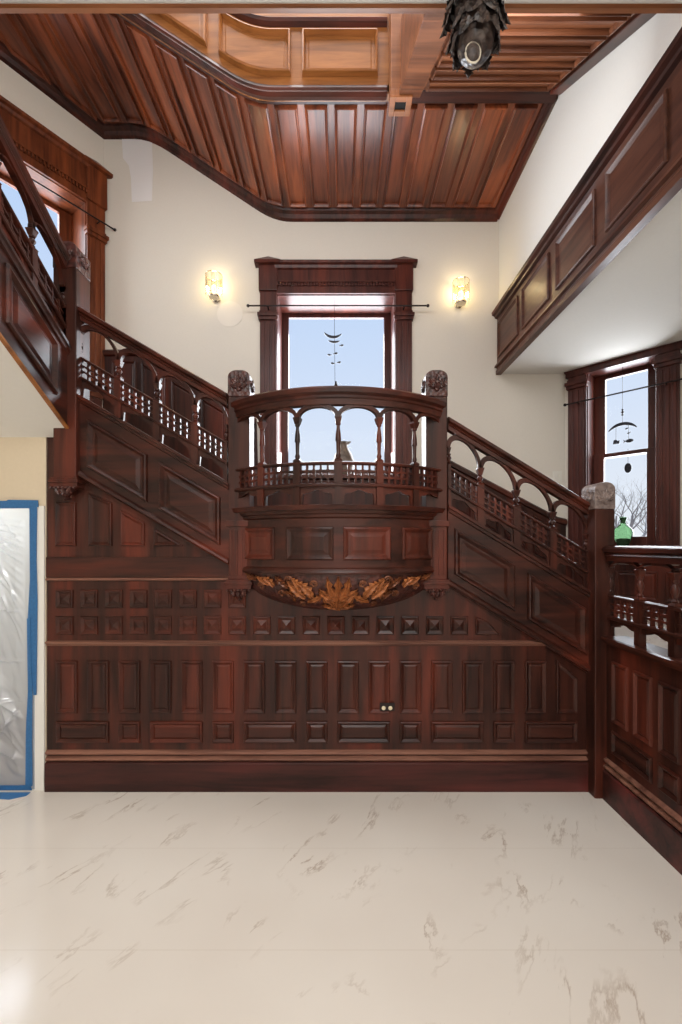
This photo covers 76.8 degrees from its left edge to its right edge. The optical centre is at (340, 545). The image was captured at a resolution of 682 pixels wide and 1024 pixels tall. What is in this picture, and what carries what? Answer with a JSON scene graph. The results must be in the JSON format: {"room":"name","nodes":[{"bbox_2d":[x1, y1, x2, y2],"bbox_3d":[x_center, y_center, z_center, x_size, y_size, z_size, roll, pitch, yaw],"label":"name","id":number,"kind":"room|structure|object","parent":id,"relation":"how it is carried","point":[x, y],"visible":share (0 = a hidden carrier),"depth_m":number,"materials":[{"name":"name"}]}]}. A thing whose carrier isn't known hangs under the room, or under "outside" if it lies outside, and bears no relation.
{"room":"historic interior","nodes":[
{"label":"historic interior","id":0,"kind":"room"},
{"bbox_2d":[0,716,32,784],"bbox_3d":[-3.067,1.661,4.080,2.266,0.118,2.240,0,0,0],"label":"floor","id":1,"kind":"structure","parent":0,"point":[12,733],"depth_m":3.35,"materials":[{"name":"white stone"}]},
{"bbox_2d":[0,341,63,436],"bbox_3d":[-2.828,-1.399,1.710,2.144,1.373,2.220,0,0,0],"label":"ceiling","id":2,"kind":"structure","parent":0,"point":[23,411],"depth_m":2.61,"materials":[{"name":"white paint"}]},
{"bbox_2d":[0,60,103,723],"bbox_3d":[-3.573,-1.700,3.450,0.360,6.600,3.300,0,0,34],"label":"wall","id":3,"kind":"structure","parent":0,"point":[14,522],"depth_m":3.99,"materials":[{"name":"beige paint"}]},
{"bbox_2d":[0,437,46,789],"bbox_3d":[-2.917,0.433,2.890,1.966,2.335,0.140,0,0,0],"label":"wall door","id":4,"kind":"structure","parent":3,"relation":"in","point":[23,460],"depth_m":2.82,"materials":[{"name":"beige paint"}]},
{"bbox_3d":[-2.540,0.656,2.783,1.080,1.863,0.049,0,0,0],"label":"plastic sheet","id":5,"kind":"object","parent":4,"relation":"attached to","visible":0},
{"bbox_2d":[0,785,31,789],"bbox_3d":[-2.321,1.574,2.801,0.616,0.039,0.004,0,0,0],"label":"tape","id":6,"kind":"object","parent":5,"relation":"attached to","point":[2,787],"visible":1,"depth_m":2.80,"materials":[{"name":"blue plastic"}]},
{"bbox_2d":[0,500,38,508],"bbox_3d":[-2.302,-0.272,2.805,0.656,0.059,0.004,0,0,0],"label":"tape","id":7,"kind":"object","parent":5,"relation":"attached to","point":[9,503],"visible":1,"depth_m":2.80,"materials":[{"name":"blue plastic"}]},
{"bbox_2d":[28,507,37,694],"bbox_3d":[-2.008,0.359,2.801,0.062,1.223,0.004,0,0,0],"label":"tape","id":8,"kind":"object","parent":5,"relation":"attached to","point":[33,595],"visible":1,"depth_m":2.80,"materials":[{"name":"blue plastic"}]},
{"bbox_2d":[34,506,44,790],"bbox_3d":[-1.973,0.669,2.812,0.072,1.862,0.016,0,0,0],"label":"door frame","id":9,"kind":"structure","parent":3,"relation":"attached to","point":[39,699],"depth_m":2.81,"materials":[{"name":"white paint"}]},
{"bbox_2d":[0,95,112,399],"bbox_3d":[-3.070,-2.811,4.082,0.440,2.482,1.578,0,0,34],"label":"window","id":10,"kind":"structure","parent":3,"relation":"in","point":[49,160],"depth_m":4.43,"materials":[{"name":"brown wood"}]},
{"bbox_2d":[0,159,115,231],"bbox_3d":[-2.868,-3.401,4.035,0.087,0.032,1.502,0,0,34],"label":"curtain rod","id":11,"kind":"object","parent":10,"relation":"attached to","point":[48,189],"visible":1,"depth_m":4.29,"materials":[{"name":"black metal"}]},
{"bbox_2d":[90,396,101,406],"bbox_3d":[-3.077,-1.205,3.817,0.045,0.710,1.865,0,0,34],"label":"dado","id":12,"kind":"object","parent":3,"relation":"attached to","point":[97,401],"visible":0.02,"depth_m":4.54,"materials":[{"name":"brown wood"}]},
{"bbox_2d":[0,14,557,221],"bbox_3d":[-1.450,-3.996,3.515,6.299,1.013,2.630,0,0,0],"label":"boards","id":13,"kind":"object","parent":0,"point":[288,161],"visible":0.84,"depth_m":3.92,"materials":[{"name":"brown wood"}]},
{"bbox_2d":[120,14,388,101],"bbox_3d":[-1.125,-4.643,3.379,3.150,2.218,0.102,0,0,0],"label":"ceiling recess","id":14,"kind":"object","parent":13,"relation":"attached to","point":[270,51],"visible":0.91,"depth_m":3.36,"materials":[{"name":"brown wood"}]},
{"bbox_2d":[104,139,564,517],"bbox_3d":[-0.070,-1.700,4.840,4.964,6.600,0.420,0,0,0],"label":"wall","id":15,"kind":"structure","parent":0,"point":[158,256],"depth_m":4.63,"materials":[{"name":"beige paint"}]},
{"bbox_2d":[122,139,152,201],"bbox_3d":[-2.191,-4.049,4.628,0.334,0.689,0.002,0,0,0],"label":"primer patch","id":16,"kind":"object","parent":15,"relation":"attached to","point":[137,154],"visible":1,"depth_m":4.63,"materials":[{"name":"white paint"}]},
{"bbox_2d":[205,270,222,302],"bbox_3d":[-1.337,-2.728,4.532,0.180,0.240,0.195,0,0,0],"label":"wall sconce","id":17,"kind":"object","parent":15,"relation":"attached to","point":[215,297],"visible":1,"depth_m":4.51,"materials":[{"name":"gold metal"}]},
{"bbox_2d":[208,293,218,299],"bbox_3d":[-1.337,-2.621,4.525,0.112,0.026,0.112,0,0,0],"label":"tray","id":18,"kind":"object","parent":17,"relation":"on","point":[212,296],"depth_m":4.50,"materials":[{"name":"metal"}]},
{"bbox_2d":[217,301,242,326],"bbox_3d":[-1.195,-2.498,4.628,0.280,0.280,0.002,0,0,0],"label":"primer patch","id":19,"kind":"object","parent":15,"relation":"attached to","point":[229,313],"visible":1,"depth_m":4.63,"materials":[{"name":"white paint"}]},
{"bbox_2d":[102,349,566,574],"bbox_3d":[-0.070,-0.714,4.599,4.954,2.768,0.059,0,0,0],"label":"stair railing","id":20,"kind":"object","parent":15,"relation":"attached to","point":[136,373],"depth_m":4.60,"materials":[{"name":"brown wood"}]},
{"bbox_2d":[254,256,417,478],"bbox_3d":[-0.054,-1.842,4.780,1.726,2.503,0.500,0,0,0],"label":"window","id":21,"kind":"structure","parent":15,"relation":"in","point":[281,281],"depth_m":4.59,"materials":[{"name":"brown wood"}]},
{"bbox_2d":[324,304,343,385],"bbox_3d":[-0.079,-2.230,4.790,0.220,0.919,0.048,0,0,0],"label":"mobile","id":22,"kind":"object","parent":21,"relation":"hanging from","point":[334,337],"visible":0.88,"depth_m":4.79,"materials":[{"name":"grey metal"}]},
{"bbox_2d":[246,304,429,309],"bbox_3d":[-0.032,-2.526,4.552,1.926,0.032,0.096,0,0,0],"label":"curtain rod","id":23,"kind":"object","parent":21,"relation":"attached to","point":[247,305],"visible":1,"depth_m":4.51,"materials":[{"name":"black metal"}]},
{"bbox_2d":[333,441,353,473],"bbox_3d":[0.027,-0.947,4.650,0.225,0.372,0.225,0,0,0],"label":"vase","id":24,"kind":"object","parent":21,"relation":"on","point":[346,455],"visible":0.59,"depth_m":4.58,"materials":[{"name":"grey ceramic"}]},
{"bbox_2d":[452,276,469,308],"bbox_3d":[1.262,-2.663,4.532,0.180,0.240,0.195,0,0,0],"label":"wall sconce","id":25,"kind":"object","parent":15,"relation":"attached to","point":[461,302],"visible":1,"depth_m":4.51,"materials":[{"name":"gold metal"}]},
{"bbox_2d":[455,299,465,305],"bbox_3d":[1.262,-2.556,4.525,0.112,0.026,0.112,0,0,0],"label":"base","id":26,"kind":"object","parent":25,"relation":"on","point":[461,302],"depth_m":4.50,"materials":[{"name":"metal"}]},
{"bbox_2d":[553,471,561,482],"bbox_3d":[2.326,-0.743,4.622,0.097,0.129,0.013,0,0,0],"label":"light switch","id":27,"kind":"object","parent":15,"relation":"attached to","point":[557,475],"visible":0.92,"depth_m":4.62,"materials":[{"name":"white plastic"}]},
{"bbox_3d":[-0.013,-0.060,3.592,1.403,0.080,2.005,0,0,0],"label":"stair landing","id":28,"kind":"structure","parent":15,"relation":"attached to","visible":0},
{"bbox_2d":[224,370,254,599],"bbox_3d":[-0.663,-0.393,2.847,0.184,1.497,0.179,0,0,0],"label":"newel post","id":29,"kind":"object","parent":28,"relation":"on","point":[240,383],"visible":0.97,"depth_m":2.79,"materials":[{"name":"brown wood"}]},
{"bbox_2d":[232,504,444,610],"bbox_3d":[-0.016,0.087,2.691,1.409,0.665,0.358,0,0,0],"label":"balcony","id":30,"kind":"object","parent":28,"relation":"attached to","point":[338,557],"visible":1,"depth_m":2.61,"materials":[{"name":"brown wood"}]},
{"bbox_2d":[231,386,445,505],"bbox_3d":[-0.016,-0.593,2.680,1.398,0.704,0.344,0,0,0],"label":"balustrade","id":31,"kind":"object","parent":30,"relation":"on","point":[268,403],"visible":0.96,"depth_m":2.58,"materials":[{"name":"brown wood"}]},
{"bbox_2d":[245,573,431,610],"bbox_3d":[-0.016,0.293,2.676,1.262,0.254,0.288,0,0,0],"label":"carved ornament","id":32,"kind":"object","parent":30,"relation":"on","point":[322,591],"depth_m":2.62,"materials":[{"name":"brown wood"}]},
{"bbox_2d":[421,370,450,599],"bbox_3d":[0.621,-0.393,2.847,0.184,1.497,0.179,0,0,0],"label":"newel post","id":33,"kind":"object","parent":28,"relation":"on","point":[435,382],"visible":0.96,"depth_m":2.79,"materials":[{"name":"brown wood"}]},
{"bbox_2d":[0,786,681,1023],"bbox_3d":[-1.635,1.660,-0.365,6.729,0.120,6.470,0,0,0],"label":"floor","id":34,"kind":"structure","parent":0,"point":[116,907],"depth_m":1.91,"materials":[{"name":"stone"}]},
{"bbox_2d":[0,792,30,799],"bbox_3d":[-2.321,1.598,2.745,0.616,0.002,0.090,0,0,0],"label":"tape","id":35,"kind":"object","parent":34,"relation":"on","point":[3,795],"visible":1,"depth_m":2.75,"materials":[{"name":"blue plastic"}]},
{"bbox_2d":[25,618,32,787],"bbox_3d":[-2.030,1.020,2.797,0.046,1.108,0.004,0,0,0],"label":"tape","id":36,"kind":"object","parent":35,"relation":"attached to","point":[28,763],"visible":1,"depth_m":2.79,"materials":[{"name":"blue plastic"}]},
{"bbox_2d":[44,437,587,791],"bbox_3d":[-0.134,0.420,2.833,3.587,2.361,0.074,0,0,0],"label":"wainscot","id":37,"kind":"structure","parent":34,"relation":"on","point":[160,679],"depth_m":2.82,"materials":[{"name":"brown wood"}]},
{"bbox_2d":[77,394,228,564],"bbox_3d":[-1.226,-0.438,2.806,0.997,1.123,0.088,0,0,0],"label":"stair stringer","id":38,"kind":"object","parent":37,"relation":"attached to","point":[117,458],"visible":0.92,"depth_m":2.78,"materials":[{"name":"brown wood"}]},
{"bbox_2d":[78,306,227,481],"bbox_3d":[-1.228,-0.990,2.820,0.996,1.152,0.105,0,0,0],"label":"balustrade","id":39,"kind":"object","parent":38,"relation":"on","point":[93,323],"visible":0.95,"depth_m":2.80,"materials":[{"name":"brown wood"}]},
{"bbox_2d":[380,703,394,710],"bbox_3d":[0.302,1.049,2.802,0.098,0.052,0.011,0,0,0],"label":"outlet","id":40,"kind":"object","parent":37,"relation":"attached to","point":[383,706],"visible":1,"depth_m":2.80,"materials":[{"name":"black plastic"}]},
{"bbox_2d":[447,505,590,671],"bbox_3d":[1.171,0.283,2.806,0.951,1.108,0.088,0,0,0],"label":"stair stringer","id":41,"kind":"object","parent":37,"relation":"attached to","point":[483,566],"visible":0.86,"depth_m":2.78,"materials":[{"name":"brown wood"}]},
{"bbox_2d":[447,417,589,588],"bbox_3d":[1.157,-0.272,2.820,0.941,1.141,0.105,0,0,0],"label":"balustrade","id":42,"kind":"object","parent":41,"relation":"on","point":[508,462],"visible":0.98,"depth_m":2.81,"materials":[{"name":"brown wood"}]},
{"bbox_2d":[581,482,614,798],"bbox_3d":[1.664,0.598,2.788,0.142,2.005,0.168,0,0,0],"label":"newel post","id":43,"kind":"object","parent":34,"relation":"on","point":[600,518],"visible":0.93,"depth_m":2.72,"materials":[{"name":"brown wood"}]},
{"bbox_2d":[601,636,681,874],"bbox_3d":[1.721,1.084,1.810,0.156,1.032,1.820,0,0,0],"label":"wainscot","id":44,"kind":"structure","parent":34,"relation":"on","point":[642,773],"depth_m":2.35,"materials":[{"name":"brown wood"}]},
{"bbox_2d":[601,546,681,657],"bbox_3d":[1.709,0.286,1.942,0.126,0.572,1.603,0,0,0],"label":"balustrade","id":45,"kind":"object","parent":44,"relation":"on","point":[664,556],"visible":1,"depth_m":2.37,"materials":[{"name":"brown wood"}]},
{"bbox_2d":[0,0,681,3],"bbox_3d":[-1.161,-2.727,-0.768,6.079,0.247,5.664,0,0,0],"label":"ceiling","id":46,"kind":"structure","parent":0,"point":[1,1],"depth_m":2.06,"materials":[{"name":"white paint"}]},
{"bbox_2d":[439,0,510,77],"bbox_3d":[0.591,-2.334,1.900,0.322,0.573,0.324,0,0,0],"label":"pendant","id":47,"kind":"object","parent":46,"relation":"hanging from","point":[476,25],"visible":1,"depth_m":1.85,"materials":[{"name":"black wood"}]},
{"bbox_2d":[399,14,655,102],"bbox_3d":[1.067,-3.339,2.770,1.264,1.285,1.300,0,0,0],"label":"wood ceiling","id":48,"kind":"structure","parent":0,"point":[541,56],"depth_m":2.81,"materials":[{"name":"brown wood"}]},
{"bbox_2d":[388,14,412,115],"bbox_3d":[0.452,-4.027,3.285,0.167,1.345,0.150,0,0,0],"label":"ceiling beam","id":49,"kind":"object","parent":48,"relation":"attached to","point":[399,104],"visible":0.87,"depth_m":3.22,"materials":[{"name":"brown wood"}]},
{"bbox_2d":[388,89,412,115],"bbox_3d":[0.452,-3.385,3.285,0.167,0.060,0.150,0,0,0],"label":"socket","id":50,"kind":"object","parent":49,"relation":"attached to","point":[399,104],"depth_m":3.27,"materials":[{"name":"brown wood"}]},
{"bbox_2d":[499,14,681,300],"bbox_3d":[1.789,-3.986,2.615,0.180,4.028,4.030,0,0,0],"label":"wall","id":51,"kind":"structure","parent":0,"point":[582,118],"depth_m":3.17,"materials":[{"name":"white paint"}]},
{"bbox_2d":[0,4,681,13],"bbox_3d":[-1.250,-2.733,2.082,5.899,0.275,0.036,0,0,0],"label":"ceiling beam","id":52,"kind":"structure","parent":51,"relation":"attached to","point":[4,8],"depth_m":2.08,"materials":[{"name":"brown wood"}]},
{"bbox_2d":[492,27,681,374],"bbox_3d":[1.669,-2.148,2.612,0.100,0.734,4.025,0,0,0],"label":"fascia","id":53,"kind":"object","parent":51,"relation":"attached to","point":[636,172],"visible":1,"depth_m":2.70,"materials":[{"name":"brown wood"}]},
{"bbox_2d":[502,189,681,373],"bbox_3d":[3.155,-1.902,2.665,2.891,0.100,4.130,0,0,0],"label":"soffit","id":54,"kind":"structure","parent":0,"point":[634,304],"depth_m":3.40,"materials":[{"name":"white paint"}]},
{"bbox_2d":[565,350,681,565],"bbox_3d":[3.392,-0.200,3.837,0.320,3.600,2.700,0,0,-44],"label":"wall","id":55,"kind":"structure","parent":0,"point":[566,380],"depth_m":4.55,"materials":[{"name":"beige paint"}]},
{"bbox_2d":[563,340,681,564],"bbox_3d":[2.824,-0.840,4.315,0.361,2.020,1.045,0,0,-44],"label":"window","id":56,"kind":"structure","parent":55,"relation":"in","point":[587,455],"depth_m":4.23,"materials":[{"name":"brown wood"}]},
{"bbox_2d":[608,367,636,443],"bbox_3d":[2.836,-1.415,4.332,0.250,0.770,0.031,0,0,41],"label":"mobile","id":57,"kind":"object","parent":56,"relation":"hanging from","point":[622,423],"visible":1,"depth_m":4.33,"materials":[{"name":"grey metal"}]},
{"bbox_2d":[563,378,681,406],"bbox_3d":[2.761,-1.488,4.159,0.087,0.032,1.130,0,0,-44],"label":"curtain rod","id":58,"kind":"object","parent":56,"relation":"attached to","point":[577,402],"visible":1,"depth_m":4.14,"materials":[{"name":"black metal"}]},
{"bbox_2d":[615,517,633,545],"bbox_3d":[2.765,-0.141,4.217,0.172,0.280,0.172,0,0,0],"label":"glass vase","id":59,"kind":"object","parent":56,"relation":"on","point":[624,532],"visible":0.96,"depth_m":4.17,"materials":[{"name":"green glass"}]},
{"bbox_2d":[624,463,631,472],"bbox_3d":[2.868,-0.850,4.298,0.010,0.240,0.062,0,0,-44],"label":"suncatcher","id":60,"kind":"object","parent":56,"relation":"hanging from","point":[628,467],"visible":1,"depth_m":4.29,"materials":[{"name":"grey metal"}]},
{"bbox_2d":[566,563,681,618],"bbox_3d":[3.197,0.425,3.776,0.045,0.490,2.280,0,0,-44],"label":"dado","id":61,"kind":"object","parent":55,"relation":"attached to","point":[657,583],"visible":0.44,"depth_m":4.07,"materials":[{"name":"brown wood"}]},
{"bbox_2d":[615,614,667,648],"bbox_3d":[3.170,0.720,2.765,2.861,0.100,3.730,0,0,0],"label":"floor","id":62,"kind":"structure","parent":0,"point":[654,639],"depth_m":3.22,"materials":[{"name":"stone"}]},
{"bbox_3d":[-3.042,0.400,3.580,2.316,2.400,1.240,0,0,0],"label":"wall","id":63,"kind":"structure","parent":0,"visible":0},
{"bbox_3d":[-2.619,-0.805,3.737,1.762,0.090,1.715,0,0,0],"label":"stair landing","id":64,"kind":"structure","parent":63,"relation":"on","visible":0},
{"bbox_2d":[48,241,89,499],"bbox_3d":[-1.768,-1.125,2.812,0.191,1.650,0.189,0,0,0],"label":"newel post","id":65,"kind":"object","parent":64,"relation":"on","point":[65,480],"visible":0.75,"depth_m":2.75,"materials":[{"name":"brown wood"}]},
{"label":"outside","id":66,"kind":"structure","parent":0,"visible":0},
{"bbox_3d":[0.000,2.150,32.800,60.000,0.100,54.400,0,0,0],"label":"ground","id":67,"kind":"structure","parent":66,"visible":0},
{"bbox_2d":[614,475,646,535],"bbox_3d":[6.486,0.191,9.745,1.597,3.828,2.177,0,0,39],"label":"bare tree","id":68,"kind":"object","parent":67,"relation":"on","point":[632,522],"visible":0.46,"depth_m":9.38,"materials":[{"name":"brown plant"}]},
{"bbox_3d":[-2.555,-1.390,1.905,1.490,1.080,1.830,0,0,0],"label":"flight","id":69,"kind":"object","parent":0,"visible":0},
{"bbox_2d":[0,226,71,428],"bbox_3d":[-1.765,-1.601,1.774,0.090,1.709,1.948,0,0,0],"label":"stair stringer","id":70,"kind":"object","parent":69,"relation":"attached to","point":[31,334],"visible":1,"depth_m":2.42,"materials":[{"name":"brown wood"}]},
{"bbox_2d":[0,115,69,334],"bbox_3d":[-1.780,-2.055,1.936,0.105,1.561,1.678,0,0,0],"label":"balustrade","id":71,"kind":"object","parent":70,"relation":"on","point":[38,216],"visible":0.94,"depth_m":2.45,"materials":[{"name":"brown wood"}]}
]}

